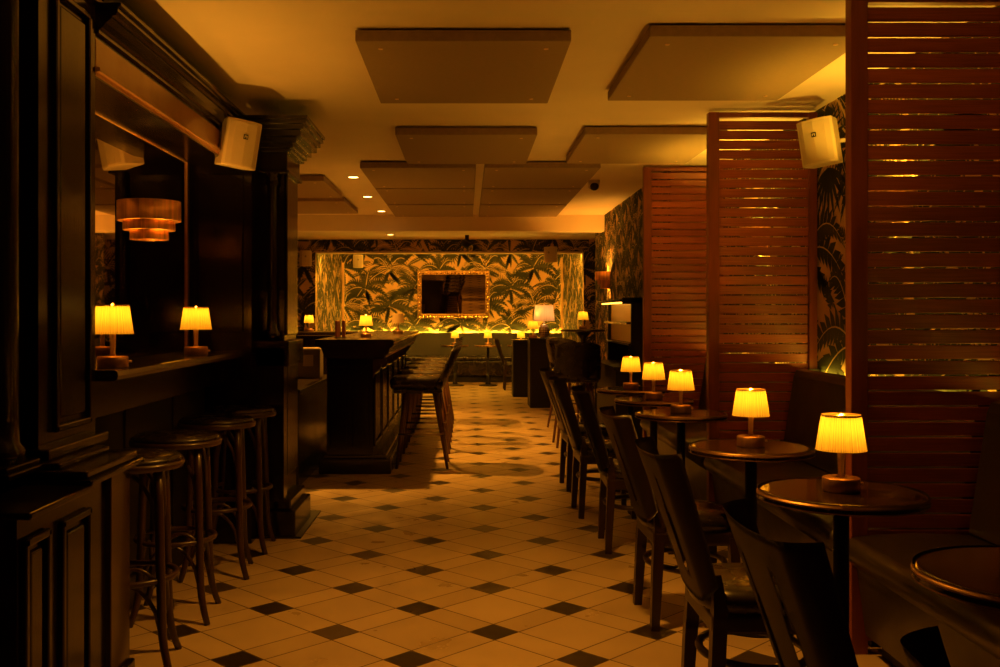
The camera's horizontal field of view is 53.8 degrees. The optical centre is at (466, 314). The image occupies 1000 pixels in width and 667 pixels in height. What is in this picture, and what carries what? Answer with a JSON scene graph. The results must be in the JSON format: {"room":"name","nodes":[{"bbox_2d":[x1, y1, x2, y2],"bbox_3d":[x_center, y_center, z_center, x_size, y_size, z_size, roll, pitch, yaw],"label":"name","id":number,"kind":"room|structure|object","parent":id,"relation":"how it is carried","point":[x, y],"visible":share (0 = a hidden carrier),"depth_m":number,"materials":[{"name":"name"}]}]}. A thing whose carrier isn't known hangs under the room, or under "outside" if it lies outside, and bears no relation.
{"room":"cocktail bar","nodes":[
{"label":"cocktail bar","id":0,"kind":"room"},
{"bbox_2d":[172,163,188,352],"bbox_3d":[-1.650,0.025,1.900,0.140,2.550,8.800,0,0,0],"label":"wall","id":1,"kind":"structure","parent":0,"point":[188,163],"depth_m":5.59,"materials":[{"name":"paint"}]},
{"bbox_2d":[95,111,187,361],"bbox_3d":[-1.571,-0.332,4.558,0.016,1.064,1.915,0,0,0],"label":"wall mirror","id":2,"kind":"object","parent":1,"relation":"attached to","point":[149,276],"visible":0.57,"depth_m":4.70,"materials":[{"name":"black mirror"}]},
{"bbox_2d":[139,198,180,240],"bbox_3d":[-1.495,-0.466,4.870,0.152,0.189,0.304,0,0,0],"label":"wall sconce","id":3,"kind":"object","parent":2,"relation":"attached to","point":[159,217],"visible":1,"depth_m":4.77,"materials":[{"name":"orange metal"}]},
{"bbox_2d":[93,388,204,608],"bbox_3d":[-1.532,0.780,4.675,0.093,1.040,2.150,0,0,0],"label":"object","id":4,"kind":"structure","parent":1,"relation":"attached to","point":[164,414],"depth_m":4.71,"materials":[{"name":"black paint"}]},
{"bbox_2d":[95,76,217,163],"bbox_3d":[-1.456,-0.861,4.575,0.227,0.006,2.030,0,0,0],"label":"trim","id":5,"kind":"structure","parent":1,"relation":"attached to","point":[110,102],"depth_m":4.44,"materials":[{"name":"black paint"}]},
{"bbox_2d":[95,38,220,154],"bbox_3d":[-1.448,-0.932,4.678,0.245,0.135,2.235,0,0,0],"label":"trim","id":6,"kind":"structure","parent":1,"relation":"attached to","point":[110,67],"depth_m":4.17,"materials":[{"name":"brown paint"}]},
{"bbox_2d":[95,350,243,417],"bbox_3d":[-1.415,0.290,4.560,0.310,0.180,2.000,0,0,0],"label":"countertop","id":7,"kind":"structure","parent":1,"relation":"attached to","point":[151,378],"depth_m":4.28,"materials":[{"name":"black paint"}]},
{"bbox_2d":[95,302,133,367],"bbox_3d":[-1.345,0.076,3.740,0.155,0.247,0.155,0,0,-34],"label":"table lamp","id":8,"kind":"object","parent":7,"relation":"on","point":[112,319],"visible":0.97,"depth_m":3.69,"materials":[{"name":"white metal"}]},
{"bbox_2d":[180,305,211,355],"bbox_3d":[-1.340,0.076,4.870,0.155,0.247,0.155,0,0,-34],"label":"table lamp","id":9,"kind":"object","parent":7,"relation":"on","point":[195,318],"visible":1,"depth_m":4.82,"materials":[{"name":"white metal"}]},
{"bbox_2d":[95,2,248,129],"bbox_3d":[-1.405,-1.065,4.625,0.310,0.130,2.130,0,0,0],"label":"trim","id":10,"kind":"structure","parent":1,"relation":"attached to","point":[117,27],"depth_m":4.13,"materials":[{"name":"black paint"}]},
{"bbox_2d":[189,163,258,543],"bbox_3d":[-1.401,0.218,5.695,0.353,2.164,0.210,0,0,0],"label":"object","id":11,"kind":"structure","parent":1,"relation":"attached to","point":[223,200],"depth_m":5.60,"materials":[{"name":"black paint"}]},
{"bbox_2d":[214,117,261,170],"bbox_3d":[-1.249,-0.931,5.369,0.224,0.288,0.236,0,0,-33],"label":"loudspeaker","id":12,"kind":"object","parent":1,"relation":"attached to","point":[239,138],"visible":0.91,"depth_m":5.28,"materials":[{"name":"beige plastic"}]},
{"bbox_2d":[225,120,260,167],"bbox_3d":[-1.200,-0.919,5.294,0.172,0.228,0.026,7,4,-36],"label":"grille","id":13,"kind":"object","parent":12,"relation":"attached to","point":[242,137],"depth_m":5.28,"materials":[{"name":"beige"}]},
{"bbox_2d":[256,510,320,538],"bbox_3d":[-1.268,1.294,6.110,0.605,0.012,0.780,0,0,0],"label":"trim","id":14,"kind":"structure","parent":1,"relation":"attached to","point":[313,513],"depth_m":5.91,"materials":[{"name":"black paint"}]},
{"bbox_2d":[298,240,315,330],"bbox_3d":[-3.055,0.025,16.358,1.090,2.550,0.084,0,0,0],"label":"wall","id":15,"kind":"structure","parent":0,"point":[306,275],"depth_m":16.32,"materials":[{"name":"multicoloured paper"}]},
{"bbox_2d":[299,250,311,265],"bbox_3d":[-2.655,-0.934,16.203,0.198,0.276,0.233,0,0,-10],"label":"loudspeaker","id":16,"kind":"object","parent":15,"relation":"attached to","point":[305,256],"visible":1,"depth_m":16.11,"materials":[{"name":"beige"}]},
{"bbox_2d":[316,253,341,330],"bbox_3d":[-2.558,0.025,18.100,0.104,2.550,3.400,0,0,0],"label":"wall","id":17,"kind":"structure","parent":0,"point":[328,266],"depth_m":17.85,"materials":[{"name":"multicoloured paper"}]},
{"bbox_2d":[342,263,343,320],"bbox_3d":[-2.484,-0.340,19.740,0.048,1.420,0.010,0,0,0],"label":"trim","id":18,"kind":"structure","parent":17,"relation":"attached to","point":[342,263],"depth_m":19.73,"materials":[{"name":"gold paper"}]},
{"bbox_2d":[310,240,588,251],"bbox_3d":[-0.290,-1.150,16.448,4.620,0.200,0.284,0,0,0],"label":"wall","id":19,"kind":"structure","parent":0,"point":[315,245],"depth_m":16.31,"materials":[{"name":"multicoloured paper"}]},
{"bbox_2d":[316,252,582,253],"bbox_3d":[-0.290,-1.037,16.440,4.420,0.024,0.280,0,0,0],"label":"trim","id":20,"kind":"structure","parent":19,"relation":"attached to","point":[316,252],"depth_m":16.30,"materials":[{"name":"paint"}]},
{"bbox_2d":[544,246,557,262],"bbox_3d":[1.380,-0.993,16.182,0.198,0.269,0.228,0,0,25],"label":"loudspeaker","id":21,"kind":"object","parent":19,"relation":"attached to","point":[550,253],"visible":1,"depth_m":16.09,"materials":[{"name":"beige"}]},
{"bbox_2d":[544,248,553,261],"bbox_3d":[1.341,-0.986,16.100,0.172,0.228,0.026,0,5,25],"label":"grille","id":22,"kind":"object","parent":21,"relation":"attached to","point":[548,252],"depth_m":16.09,"materials":[{"name":"beige"}]},
{"bbox_2d":[342,254,562,332],"bbox_3d":[-0.290,0.025,19.838,4.440,2.550,0.084,0,0,0],"label":"wall","id":23,"kind":"structure","parent":0,"point":[385,286],"depth_m":19.80,"materials":[{"name":"multicoloured paper"}]},
{"bbox_2d":[353,254,362,267],"bbox_3d":[-2.175,-1.075,19.663,0.198,0.276,0.233,0,0,-8],"label":"loudspeaker","id":24,"kind":"object","parent":23,"relation":"attached to","point":[357,258],"visible":1,"depth_m":19.58,"materials":[{"name":"beige"}]},
{"bbox_2d":[417,270,489,317],"bbox_3d":[-0.269,-0.412,19.569,1.434,0.944,0.140,0,0,0],"label":"framed mirror","id":25,"kind":"object","parent":23,"relation":"attached to","point":[440,293],"visible":1,"depth_m":19.58,"materials":[{"name":"brown mirror"}]},
{"bbox_2d":[129,382,893,666],"bbox_3d":[-0.200,1.350,8.850,6.800,0.100,22.700,0,0,0],"label":"floor","id":26,"kind":"structure","parent":0,"point":[486,559],"depth_m":4.88,"materials":[{"name":"tile"}]},
{"bbox_2d":[0,0,143,666],"bbox_3d":[-1.355,0.040,3.070,0.445,2.520,1.020,0,0,0],"label":"pilaster","id":27,"kind":"object","parent":26,"relation":"on","point":[65,524],"visible":0.92,"depth_m":3.12,"materials":[{"name":"black paint"}]},
{"bbox_2d":[0,0,42,480],"bbox_3d":[-1.423,-0.363,2.920,0.265,1.674,0.240,0,0,0],"label":"round column","id":28,"kind":"structure","parent":27,"relation":"on","point":[14,464],"depth_m":2.89,"materials":[{"name":"black paint"}]},
{"bbox_2d":[109,448,184,666],"bbox_3d":[-1.247,0.907,3.650,0.390,0.796,0.390,0,0,-11],"label":"stool","id":29,"kind":"object","parent":26,"relation":"on","point":[158,461],"visible":0.56,"depth_m":3.55,"materials":[{"name":"brown wood"}]},
{"bbox_2d":[128,429,221,627],"bbox_3d":[-1.262,0.907,4.270,0.390,0.796,0.390,0,0,-6],"label":"stool","id":30,"kind":"object","parent":26,"relation":"on","point":[201,441],"visible":0.82,"depth_m":4.16,"materials":[{"name":"brown wood"}]},
{"bbox_2d":[177,414,255,582],"bbox_3d":[-1.262,0.907,4.970,0.390,0.796,0.390,0,0,-9],"label":"stool","id":31,"kind":"object","parent":26,"relation":"on","point":[216,423],"visible":0.8,"depth_m":4.86,"materials":[{"name":"brown wood"}]},
{"bbox_2d":[205,405,276,554],"bbox_3d":[-1.262,0.907,5.500,0.390,0.796,0.390,0,0,-3],"label":"stool","id":32,"kind":"object","parent":26,"relation":"on","point":[260,413],"visible":0.71,"depth_m":5.38,"materials":[{"name":"black wood"}]},
{"bbox_2d":[246,115,324,535],"bbox_3d":[-1.107,0.077,5.995,0.385,2.446,0.710,0,0,0],"label":"square pillar","id":33,"kind":"structure","parent":26,"relation":"on","point":[286,141],"depth_m":5.76,"materials":[{"name":"black paint"}]},
{"bbox_2d":[296,374,326,484],"bbox_3d":[-1.613,0.930,8.350,0.735,0.740,1.900,0,0,0],"label":"cabinet","id":34,"kind":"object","parent":26,"relation":"on","point":[312,393],"depth_m":8.04,"materials":[{"name":"black paint"}]},
{"bbox_2d":[298,347,322,378],"bbox_3d":[-1.410,0.424,8.748,0.240,0.270,0.204,0,0,0],"label":"box","id":35,"kind":"object","parent":34,"relation":"on","point":[311,367],"visible":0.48,"depth_m":8.65,"materials":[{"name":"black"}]},
{"bbox_2d":[298,374,326,394],"bbox_3d":[-1.613,0.580,8.350,0.735,0.040,1.900,0,0,0],"label":"countertop","id":36,"kind":"structure","parent":34,"relation":"on","point":[304,385],"depth_m":8.15,"materials":[{"name":"brown wood"}]},
{"bbox_2d":[296,331,364,373],"bbox_3d":[-1.942,0.750,12.000,1.395,1.100,0.600,0,0,0],"label":"bar counter","id":37,"kind":"object","parent":26,"relation":"on","point":[308,338],"visible":0.1,"depth_m":11.80,"materials":[{"name":"black paint"}]},
{"bbox_2d":[304,315,313,331],"bbox_3d":[-1.909,0.098,11.900,0.127,0.202,0.127,0,0,-11],"label":"table lamp","id":38,"kind":"object","parent":37,"relation":"on","point":[308,319],"visible":1,"depth_m":11.86,"materials":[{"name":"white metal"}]},
{"bbox_2d":[315,331,418,473],"bbox_3d":[-0.918,0.750,10.165,0.644,1.100,4.270,0,0,0],"label":"countertop","id":39,"kind":"structure","parent":26,"relation":"on","point":[364,412],"depth_m":8.06,"materials":[{"name":"black wood"}]},
{"bbox_2d":[359,315,372,336],"bbox_3d":[-0.907,0.098,8.850,0.127,0.202,0.127,0,0,0],"label":"table lamp","id":40,"kind":"object","parent":39,"relation":"on","point":[365,320],"visible":0.99,"depth_m":8.81,"materials":[{"name":"brown metal"}]},
{"bbox_2d":[392,313,403,333],"bbox_3d":[-0.729,0.088,10.400,0.139,0.222,0.139,0,0,-6],"label":"table lamp","id":41,"kind":"object","parent":39,"relation":"on","point":[397,318],"visible":1,"depth_m":10.35,"materials":[{"name":"brown metal"}]},
{"bbox_2d":[390,345,461,468],"bbox_3d":[-0.347,0.781,8.520,0.615,1.042,0.470,0,0,0],"label":"bar stool","id":42,"kind":"object","parent":26,"relation":"on","point":[405,384],"visible":1,"depth_m":8.33,"materials":[{"name":"black leather"}]},
{"bbox_2d":[398,342,462,453],"bbox_3d":[-0.347,0.781,9.420,0.615,1.042,0.470,0,0,0],"label":"bar stool","id":43,"kind":"object","parent":26,"relation":"on","point":[403,371],"visible":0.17,"depth_m":9.25,"materials":[{"name":"brown wood"}]},
{"bbox_2d":[404,340,462,441],"bbox_3d":[-0.347,0.781,10.260,0.615,1.042,0.470,0,0,0],"label":"bar stool","id":44,"kind":"object","parent":26,"relation":"on","point":[410,366],"visible":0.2,"depth_m":10.08,"materials":[{"name":"black leather"}]},
{"bbox_2d":[408,338,462,432],"bbox_3d":[-0.347,0.781,11.100,0.615,1.042,0.470,0,0,0],"label":"bar stool","id":45,"kind":"object","parent":26,"relation":"on","point":[411,362],"visible":0.15,"depth_m":10.92,"materials":[{"name":"brown wood"}]},
{"bbox_2d":[413,336,463,423],"bbox_3d":[-0.347,0.781,11.940,0.615,1.042,0.470,0,0,0],"label":"bar stool","id":46,"kind":"object","parent":26,"relation":"on","point":[415,359],"visible":0.13,"depth_m":11.76,"materials":[{"name":"brown wood"}]},
{"bbox_2d":[441,345,468,385],"bbox_3d":[-0.221,0.925,18.100,0.511,0.750,0.511,0,0,0],"label":"round table","id":47,"kind":"object","parent":26,"relation":"on","point":[454,383],"visible":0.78,"depth_m":18.06,"materials":[{"name":"brown wood"}]},
{"bbox_2d":[406,333,562,381],"bbox_3d":[-0.290,0.828,19.360,4.380,0.945,0.780,0,0,0],"label":"banquette","id":48,"kind":"object","parent":26,"relation":"on","point":[471,361],"visible":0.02,"depth_m":19.51,"materials":[{"name":"green leather"}]},
{"bbox_2d":[474,345,501,385],"bbox_3d":[0.386,0.925,18.100,0.511,0.750,0.511,0,0,0],"label":"round table","id":49,"kind":"object","parent":26,"relation":"on","point":[487,383],"visible":0.8,"depth_m":18.07,"materials":[{"name":"brown"}]},
{"bbox_2d":[494,338,511,389],"bbox_3d":[0.744,0.856,17.201,0.565,0.892,0.432,0,0,0],"label":"dining chair","id":50,"kind":"object","parent":26,"relation":"on","point":[507,365],"visible":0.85,"depth_m":17.01,"materials":[{"name":"brown wood"}]},
{"bbox_2d":[511,339,527,396],"bbox_3d":[0.845,0.848,15.850,0.250,0.905,0.520,0,0,0],"label":"base cabinet","id":51,"kind":"object","parent":26,"relation":"on","point":[519,346],"visible":0.91,"depth_m":15.60,"materials":[{"name":"black paint"}]},
{"bbox_2d":[526,337,556,407],"bbox_3d":[1.075,0.811,14.045,0.420,0.978,0.580,0,0,0],"label":"base cabinet","id":52,"kind":"object","parent":26,"relation":"on","point":[538,397],"visible":0.63,"depth_m":13.76,"materials":[{"name":"black paint"}]},
{"bbox_2d":[528,321,537,337],"bbox_3d":[0.926,0.198,13.820,0.155,0.247,0.155,0,0,-11],"label":"table lamp","id":53,"kind":"object","parent":52,"relation":"on","point":[532,325],"visible":1,"depth_m":13.77,"materials":[{"name":"brown metal"}]},
{"bbox_2d":[533,303,554,337],"bbox_3d":[1.094,0.071,13.980,0.304,0.500,0.304,0,0,0],"label":"lamp","id":54,"kind":"object","parent":52,"relation":"on","point":[543,312],"visible":1,"depth_m":13.88,"materials":[{"name":"fabric"}]},
{"bbox_2d":[546,338,594,426],"bbox_3d":[1.207,0.781,11.409,0.470,1.042,0.615,0,0,38],"label":"bar stool","id":55,"kind":"object","parent":26,"relation":"on","point":[551,343],"visible":0.26,"depth_m":11.29,"materials":[{"name":"black leather"}]},
{"bbox_2d":[539,368,608,491],"bbox_3d":[0.834,0.856,7.447,0.565,0.892,0.431,0,0,-2],"label":"dining chair","id":56,"kind":"object","parent":26,"relation":"on","point":[545,373],"visible":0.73,"depth_m":7.30,"materials":[{"name":"brown wood"}]},
{"bbox_2d":[552,342,600,447],"bbox_3d":[1.085,0.781,9.797,0.470,1.042,0.615,0,0,0],"label":"bar stool","id":57,"kind":"object","parent":26,"relation":"on","point":[575,362],"visible":0.8,"depth_m":9.61,"materials":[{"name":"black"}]},
{"bbox_2d":[561,329,605,421],"bbox_3d":[1.284,0.729,10.900,0.496,1.142,0.496,0,0,0],"label":"table","id":58,"kind":"object","parent":26,"relation":"on","point":[582,334],"visible":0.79,"depth_m":10.82,"materials":[{"name":"brown wood"}]},
{"bbox_2d":[577,311,588,328],"bbox_3d":[1.284,0.056,10.900,0.127,0.202,0.127,0,0,-17],"label":"table lamp","id":59,"kind":"object","parent":58,"relation":"on","point":[582,315],"visible":0.94,"depth_m":10.86,"materials":[{"name":"beige fabric"}]},
{"bbox_2d":[548,375,636,518],"bbox_3d":[0.819,0.856,6.478,0.565,0.892,0.432,0,0,-1],"label":"dining chair","id":60,"kind":"object","parent":26,"relation":"on","point":[583,455],"visible":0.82,"depth_m":6.29,"materials":[{"name":"brown wood"}]},
{"bbox_2d":[570,385,673,554],"bbox_3d":[0.869,0.856,5.552,0.565,0.892,0.432,0,0,2],"label":"dining chair","id":61,"kind":"object","parent":26,"relation":"on","point":[611,478],"visible":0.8,"depth_m":5.37,"materials":[{"name":"brown wood"}]},
{"bbox_2d":[595,297,653,437],"bbox_3d":[1.526,0.570,9.770,0.372,1.460,1.560,0,0,0],"label":"shelf unit","id":62,"kind":"object","parent":26,"relation":"on","point":[625,315],"visible":0.51,"depth_m":9.39,"materials":[{"name":"black paint"}]},
{"bbox_2d":[596,386,665,492],"bbox_3d":[1.222,0.925,7.350,0.511,0.750,0.511,0,0,0],"label":"round table","id":63,"kind":"object","parent":26,"relation":"on","point":[612,390],"visible":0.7,"depth_m":7.23,"materials":[{"name":"brown wood"}]},
{"bbox_2d":[621,356,640,388],"bbox_3d":[1.222,0.426,7.350,0.155,0.247,0.155,0,0,-6],"label":"table lamp","id":64,"kind":"object","parent":63,"relation":"on","point":[630,364],"visible":1,"depth_m":7.30,"materials":[{"name":"fabric"}]},
{"bbox_2d":[614,396,693,514],"bbox_3d":[1.222,0.925,6.450,0.511,0.750,0.511,0,0,0],"label":"round table","id":65,"kind":"object","parent":26,"relation":"on","point":[636,401],"visible":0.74,"depth_m":6.34,"materials":[{"name":"brown wood"}]},
{"bbox_2d":[642,361,665,399],"bbox_3d":[1.222,0.426,6.450,0.155,0.247,0.155,0,0,-6],"label":"table lamp","id":66,"kind":"object","parent":65,"relation":"on","point":[653,371],"visible":1,"depth_m":6.40,"materials":[{"name":"fabric"}]},
{"bbox_2d":[599,406,740,631],"bbox_3d":[0.864,0.856,4.248,0.565,0.892,0.432,0,0,-1],"label":"dining chair","id":67,"kind":"object","parent":26,"relation":"on","point":[621,431],"visible":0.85,"depth_m":4.07,"materials":[{"name":"brown wood"}]},
{"bbox_2d":[635,408,727,546],"bbox_3d":[1.205,0.925,5.550,0.511,0.750,0.511,0,0,0],"label":"round table","id":68,"kind":"object","parent":26,"relation":"on","point":[661,414],"visible":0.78,"depth_m":5.44,"materials":[{"name":"brown wood"}]},
{"bbox_2d":[667,369,694,412],"bbox_3d":[1.205,0.426,5.550,0.155,0.247,0.155,0,0,-6],"label":"table lamp","id":69,"kind":"object","parent":68,"relation":"on","point":[680,380],"visible":1,"depth_m":5.50,"materials":[{"name":"beige fabric"}]},
{"bbox_2d":[643,167,722,436],"bbox_3d":[1.801,0.035,8.220,0.662,2.530,0.060,0,0,0],"label":"screen","id":70,"kind":"object","parent":26,"relation":"on","point":[660,204],"visible":0.44,"depth_m":8.21,"materials":[{"name":"brown wood"}]},
{"bbox_2d":[640,362,794,499],"bbox_3d":[1.786,0.812,7.120,0.697,0.975,2.130,0,0,0],"label":"banquette","id":71,"kind":"object","parent":26,"relation":"on","point":[695,468],"visible":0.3,"depth_m":6.93,"materials":[{"name":"black leather"}]},
{"bbox_2d":[635,436,805,666],"bbox_3d":[0.829,0.856,3.119,0.565,0.892,0.432,0,0,0],"label":"dining chair","id":72,"kind":"object","parent":26,"relation":"on","point":[721,594],"visible":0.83,"depth_m":2.94,"materials":[{"name":"brown wood"}]},
{"bbox_2d":[688,439,814,637],"bbox_3d":[1.190,0.925,4.130,0.511,0.750,0.511,0,0,0],"label":"round table","id":73,"kind":"object","parent":26,"relation":"on","point":[721,449],"visible":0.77,"depth_m":4.04,"materials":[{"name":"brown wood"}]},
{"bbox_2d":[732,387,769,447],"bbox_3d":[1.190,0.426,4.130,0.155,0.247,0.155,0,0,-6],"label":"table lamp","id":74,"kind":"object","parent":73,"relation":"on","point":[750,402],"visible":1,"depth_m":4.08,"materials":[{"name":"beige fabric"}]},
{"bbox_2d":[706,112,816,501],"bbox_3d":[1.801,0.033,6.020,0.662,2.535,0.060,0,0,0],"label":"screen","id":75,"kind":"object","parent":26,"relation":"on","point":[716,139],"visible":0.61,"depth_m":6.01,"materials":[{"name":"brown wood"}]},
{"bbox_2d":[722,498,857,666],"bbox_3d":[0.834,0.856,1.998,0.565,0.892,0.431,0,0,-2],"label":"dining chair","id":76,"kind":"object","parent":26,"relation":"on","point":[802,573],"visible":1,"depth_m":1.83,"materials":[{"name":"black wood"}]},
{"bbox_2d":[756,477,931,629],"bbox_3d":[1.170,0.925,3.080,0.511,0.750,0.511,0,0,0],"label":"round table","id":77,"kind":"object","parent":26,"relation":"on","point":[875,499],"visible":0.91,"depth_m":3.04,"materials":[{"name":"brown wood"}]},
{"bbox_2d":[815,412,867,493],"bbox_3d":[1.170,0.426,3.080,0.155,0.247,0.155,0,0,-6],"label":"table lamp","id":78,"kind":"object","parent":77,"relation":"on","point":[840,433],"visible":1,"depth_m":3.03,"materials":[{"name":"beige fabric"}]},
{"bbox_2d":[704,369,989,647],"bbox_3d":[1.786,0.812,4.912,0.697,0.975,2.145,0,0,0],"label":"banquette","id":79,"kind":"object","parent":26,"relation":"on","point":[814,392],"visible":0.31,"depth_m":5.25,"materials":[{"name":"black leather"}]},
{"bbox_2d":[845,0,999,653],"bbox_3d":[1.801,0.035,3.800,0.662,2.530,0.060,0,0,0],"label":"screen","id":80,"kind":"object","parent":26,"relation":"on","point":[858,14],"visible":0.8,"depth_m":3.79,"materials":[{"name":"brown wood"}]},
{"bbox_2d":[849,400,999,666],"bbox_3d":[1.786,0.812,2.380,0.697,0.975,2.760,0,0,0],"label":"banquette","id":81,"kind":"object","parent":26,"relation":"on","point":[894,605],"visible":0.7,"depth_m":3.50,"materials":[{"name":"black leather"}]},
{"bbox_2d":[900,626,950,666],"bbox_3d":[0.829,0.856,1.096,0.565,0.892,0.432,0,0,-3],"label":"dining chair","id":82,"kind":"object","parent":26,"relation":"on","point":[924,647],"visible":1,"depth_m":1.29,"materials":[{"name":"brown wood"}]},
{"bbox_2d":[910,545,999,610],"bbox_3d":[1.225,0.925,2.100,0.511,0.750,0.511,0,0,0],"label":"round table","id":83,"kind":"object","parent":26,"relation":"on","point":[968,574],"visible":1,"depth_m":2.11,"materials":[{"name":"brown wood"}]},
{"bbox_2d":[103,0,995,239],"bbox_3d":[-0.200,-1.300,8.850,6.800,0.100,22.700,0,0,0],"label":"ceiling","id":84,"kind":"structure","parent":0,"point":[267,57],"depth_m":5.00,"materials":[{"name":"paint"}]},
{"bbox_2d":[298,175,341,197],"bbox_3d":[-1.739,-1.218,9.377,0.940,0.062,1.261,0,0,0],"label":"acoustic panel","id":85,"kind":"object","parent":84,"relation":"attached to","point":[312,186],"visible":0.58,"depth_m":9.27,"materials":[{"name":"fabric"}]},
{"bbox_2d":[298,197,357,213],"bbox_3d":[-1.754,-1.218,10.953,0.940,0.062,1.261,0,0,0],"label":"acoustic panel","id":86,"kind":"object","parent":84,"relation":"attached to","point":[342,205],"visible":0.44,"depth_m":10.80,"materials":[{"name":"fabric"}]},
{"bbox_2d":[360,162,475,187],"bbox_3d":[-0.398,-1.218,8.604,0.940,0.062,1.261,0,0,0],"label":"acoustic panel","id":87,"kind":"object","parent":84,"relation":"attached to","point":[380,174],"visible":0.91,"depth_m":8.40,"materials":[{"name":"fabric"}]},
{"bbox_2d":[375,188,474,203],"bbox_3d":[-0.398,-1.218,9.946,0.940,0.062,1.261,0,0,0],"label":"acoustic panel","id":88,"kind":"object","parent":84,"relation":"attached to","point":[389,195],"visible":0.78,"depth_m":9.81,"materials":[{"name":"fabric"}]},
{"bbox_2d":[387,204,473,216],"bbox_3d":[-0.398,-1.218,11.309,0.940,0.062,1.261,0,0,0],"label":"acoustic panel","id":89,"kind":"object","parent":84,"relation":"attached to","point":[399,210],"visible":0.74,"depth_m":11.22,"materials":[{"name":"fabric"}]},
{"bbox_2d":[298,215,604,232],"bbox_3d":[-0.200,-1.150,12.450,6.800,0.200,0.300,0,0,0],"label":"trim","id":90,"kind":"structure","parent":84,"relation":"attached to","point":[306,223],"depth_m":12.30,"materials":[{"name":"paint"}]},
{"bbox_2d":[355,30,570,102],"bbox_3d":[-0.016,-1.218,4.912,0.940,0.062,1.261,0,0,0],"label":"acoustic panel","id":91,"kind":"object","parent":84,"relation":"attached to","point":[403,66],"visible":1,"depth_m":4.68,"materials":[{"name":"fabric"}]},
{"bbox_2d":[395,127,536,163],"bbox_3d":[-0.005,-1.218,7.139,0.940,0.062,1.261,0,0,0],"label":"acoustic panel","id":92,"kind":"object","parent":84,"relation":"attached to","point":[418,145],"visible":1,"depth_m":6.92,"materials":[{"name":"fabric"}]},
{"bbox_2d":[479,204,566,216],"bbox_3d":[0.613,-1.218,11.309,0.940,0.062,1.261,0,0,0],"label":"acoustic panel","id":93,"kind":"object","parent":84,"relation":"attached to","point":[485,210],"visible":0.79,"depth_m":11.22,"materials":[{"name":"fabric"}]},
{"bbox_2d":[480,188,580,203],"bbox_3d":[0.613,-1.218,9.946,0.940,0.062,1.261,0,0,0],"label":"acoustic panel","id":94,"kind":"object","parent":84,"relation":"attached to","point":[488,195],"visible":0.81,"depth_m":9.81,"materials":[{"name":"fabric"}]},
{"bbox_2d":[482,162,600,187],"bbox_3d":[0.613,-1.218,8.604,0.940,0.062,1.261,0,0,0],"label":"acoustic panel","id":95,"kind":"object","parent":84,"relation":"attached to","point":[530,174],"visible":0.91,"depth_m":8.40,"materials":[{"name":"fabric"}]},
{"bbox_2d":[588,180,599,190],"bbox_3d":[1.180,-1.201,9.147,0.110,0.097,0.116,0,0,0],"label":"security camera","id":96,"kind":"object","parent":84,"relation":"attached to","point":[593,185],"visible":0.99,"depth_m":9.10,"materials":[{"name":"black plastic"}]},
{"bbox_2d":[566,127,727,163],"bbox_3d":[1.248,-1.218,7.119,0.940,0.062,1.261,0,0,0],"label":"acoustic panel","id":97,"kind":"object","parent":84,"relation":"attached to","point":[595,145],"visible":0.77,"depth_m":6.92,"materials":[{"name":"fabric"}]},
{"bbox_2d":[608,25,844,100],"bbox_3d":[1.251,-1.218,4.841,0.940,0.062,1.261,0,0,0],"label":"acoustic panel","id":98,"kind":"object","parent":84,"relation":"attached to","point":[669,62],"visible":0.92,"depth_m":4.62,"materials":[{"name":"fabric"}]},
{"bbox_2d":[563,253,582,385],"bbox_3d":[1.978,0.025,18.100,0.104,2.550,3.400,0,0,0],"label":"wall","id":99,"kind":"structure","parent":0,"point":[572,263],"depth_m":18.00,"materials":[{"name":"multicoloured paper"}]},
{"bbox_2d":[561,263,562,332],"bbox_3d":[1.904,-0.340,19.740,0.048,1.420,0.010,0,0,0],"label":"trim","id":100,"kind":"structure","parent":99,"relation":"attached to","point":[561,263],"depth_m":19.73,"materials":[{"name":"gold paper"}]},
{"bbox_2d":[583,240,594,392],"bbox_3d":[2.530,0.025,16.358,1.200,2.550,0.084,0,0,0],"label":"wall","id":101,"kind":"structure","parent":0,"point":[588,257],"depth_m":16.32,"materials":[{"name":"multicoloured paper"}]},
{"bbox_2d":[595,172,705,406],"bbox_3d":[1.928,0.025,10.750,0.424,2.550,4.900,0,0,0],"label":"wall","id":102,"kind":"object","parent":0,"point":[618,249],"visible":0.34,"depth_m":10.68,"materials":[{"name":"multicoloured paper"}]},
{"bbox_2d":[595,271,609,288],"bbox_3d":[1.635,-0.422,11.950,0.165,0.205,0.330,0,0,0],"label":"wall sconce","id":103,"kind":"object","parent":102,"relation":"attached to","point":[602,278],"visible":1,"depth_m":11.84,"materials":[{"name":"orange metal"}]},
{"bbox_2d":[723,5,999,390],"bbox_3d":[2.178,0.025,2.900,0.084,2.550,10.800,0,0,0],"label":"wall","id":104,"kind":"structure","parent":0,"point":[831,178],"depth_m":5.71,"materials":[{"name":"multicoloured paper"}]},
{"bbox_2d":[796,115,844,168],"bbox_3d":[1.998,-0.968,5.541,0.224,0.283,0.243,0,0,42],"label":"loudspeaker","id":105,"kind":"object","parent":104,"relation":"attached to","point":[819,139],"visible":0.97,"depth_m":5.45,"materials":[{"name":"beige plastic"}]},
{"bbox_2d":[798,118,834,164],"bbox_3d":[1.933,-0.962,5.465,0.172,0.228,0.026,-9,-1,38],"label":"grille","id":106,"kind":"object","parent":105,"relation":"attached to","point":[816,136],"depth_m":5.45,"materials":[{"name":"beige"}]},
{"bbox_2d":[868,190,915,222],"bbox_3d":[2.055,-0.552,4.850,0.165,0.205,0.330,0,0,0],"label":"wall sconce","id":107,"kind":"object","parent":104,"relation":"attached to","point":[868,190],"visible":0.12,"depth_m":4.75,"materials":[{"name":"orange metal"}]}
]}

